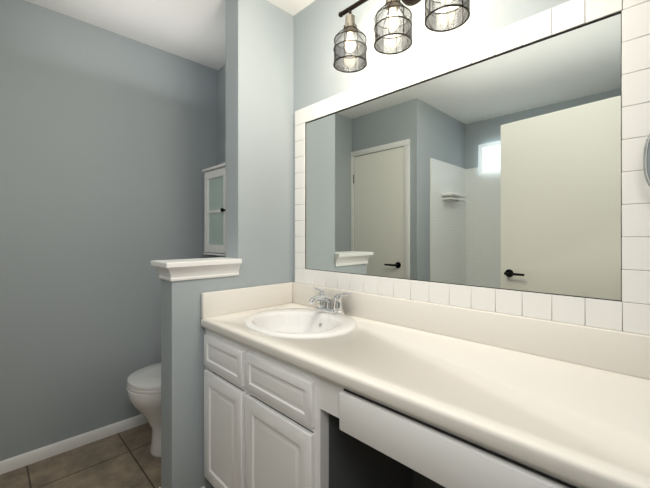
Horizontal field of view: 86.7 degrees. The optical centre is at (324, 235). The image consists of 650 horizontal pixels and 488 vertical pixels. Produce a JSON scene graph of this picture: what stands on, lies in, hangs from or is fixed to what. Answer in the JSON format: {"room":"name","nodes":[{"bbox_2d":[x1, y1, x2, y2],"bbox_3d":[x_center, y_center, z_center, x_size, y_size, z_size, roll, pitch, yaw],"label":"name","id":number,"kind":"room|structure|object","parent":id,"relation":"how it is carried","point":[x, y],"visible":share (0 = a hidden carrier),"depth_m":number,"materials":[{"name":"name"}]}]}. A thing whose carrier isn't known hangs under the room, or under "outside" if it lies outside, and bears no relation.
{"room":"bathroom","nodes":[
{"label":"bathroom","id":0,"kind":"room"},
{"bbox_2d":[0,423,160,487],"bbox_3d":[-0.664,1.232,0.606,2.760,0.060,3.190,0,0,-45],"label":"floor","id":1,"kind":"structure","parent":0,"point":[125,459],"depth_m":1.79,"materials":[{"name":"tile"}]},
{"bbox_2d":[127,362,160,456],"bbox_3d":[-0.789,0.809,2.056,0.697,0.785,0.430,0,0,-45],"label":"toilet","id":2,"kind":"object","parent":1,"relation":"on","point":[144,390],"visible":0.23,"depth_m":1.82,"materials":[{"name":"white ceramic"}]},
{"bbox_2d":[202,326,596,487],"bbox_3d":[0.367,0.807,0.998,0.538,0.790,2.096,0,0,-45],"label":"bathroom vanity","id":3,"kind":"object","parent":1,"relation":"on","point":[309,386],"depth_m":1.09,"materials":[{"name":"white wood"}]},
{"bbox_2d":[201,302,649,487],"bbox_3d":[0.365,0.391,0.996,0.544,0.043,2.096,0,0,-45],"label":"countertop","id":4,"kind":"structure","parent":3,"relation":"on","point":[590,425],"depth_m":0.82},
{"bbox_2d":[221,302,380,345],"bbox_3d":[-0.107,0.437,1.478,0.444,0.160,0.520,0,0,-45],"label":"sink","id":5,"kind":"object","parent":4,"relation":"in","point":[295,324],"depth_m":1.55,"materials":[{"name":"white ceramic"}]},
{"bbox_2d":[305,286,356,313],"bbox_3d":[-0.012,0.306,1.587,0.161,0.104,0.248,0,0,-45],"label":"faucet","id":6,"kind":"object","parent":4,"relation":"on","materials":[{"name":"silver metal"}]},
{"bbox_2d":[0,0,217,460],"bbox_3d":[-1.421,-0.018,2.030,1.640,2.440,0.100,0,0,-45],"label":"wall","id":7,"kind":"structure","parent":0,"point":[108,147],"depth_m":1.99,"materials":[{"name":"grey paint"}]},
{"bbox_2d":[0,414,147,474],"bbox_3d":[-1.346,1.171,2.024,1.540,0.062,0.013,0,0,-45],"label":"baseboard","id":8,"kind":"structure","parent":7,"relation":"attached to","point":[31,457],"depth_m":1.93,"materials":[{"name":"white wood"}]},
{"bbox_2d":[26,0,314,69],"bbox_3d":[-0.664,-1.268,0.606,2.760,0.060,3.190,0,0,-45],"label":"ceiling","id":9,"kind":"structure","parent":0,"point":[193,30],"depth_m":1.97,"materials":[{"name":"white paint"}]},
{"bbox_2d":[202,163,225,255],"bbox_3d":[-0.650,-0.162,2.261,0.213,0.572,0.341,0,0,-45],"label":"upper cabinet","id":10,"kind":"object","parent":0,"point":[214,210],"visible":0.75,"depth_m":2.22,"materials":[{"name":"white wood"}]},
{"bbox_2d":[161,0,292,487],"bbox_3d":[-0.459,-0.018,1.746,0.668,2.440,0.125,0,0,-45],"label":"wall","id":11,"kind":"structure","parent":0,"point":[259,138],"depth_m":1.73,"materials":[{"name":"grey paint"}]},
{"bbox_2d":[151,257,241,281],"bbox_3d":[-0.596,0.152,1.611,0.352,0.083,0.193,0,0,-45],"label":"trim","id":12,"kind":"structure","parent":11,"relation":"attached to","point":[184,269],"depth_m":1.54,"materials":[{"name":"white wood"}]},
{"bbox_2d":[201,282,292,317],"bbox_3d":[-0.370,0.314,1.729,0.519,0.113,0.020,0,0,-45],"label":"backsplash","id":13,"kind":"structure","parent":11,"relation":"attached to","point":[249,298],"depth_m":1.69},
{"bbox_2d":[218,0,649,334],"bbox_3d":[0.278,-0.018,1.535,0.114,2.440,3.190,0,0,-45],"label":"wall","id":14,"kind":"structure","parent":0,"point":[499,170],"depth_m":1.19,"materials":[{"name":"grey paint"}]},
{"bbox_2d":[333,0,469,72],"bbox_3d":[0.275,-0.903,1.349,0.178,0.321,0.587,0,0,-45],"label":"sconce","id":15,"kind":"object","parent":14,"relation":"attached to","point":[392,23],"visible":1,"depth_m":1.35,"materials":[{"name":"brown metal"}]},
{"bbox_2d":[643,133,649,187],"bbox_3d":[0.874,-0.198,0.820,0.068,0.237,0.170,0,0,-45],"label":"mirror","id":16,"kind":"object","parent":14,"relation":"attached to","point":[646,160],"visible":0.96,"depth_m":0.85,"materials":[{"name":"silver metal"}]},
{"bbox_2d":[293,282,649,377],"bbox_3d":[0.552,0.314,1.180,0.020,0.113,2.096,0,0,-45],"label":"backsplash","id":17,"kind":"structure","parent":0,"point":[623,352],"depth_m":1.10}
]}

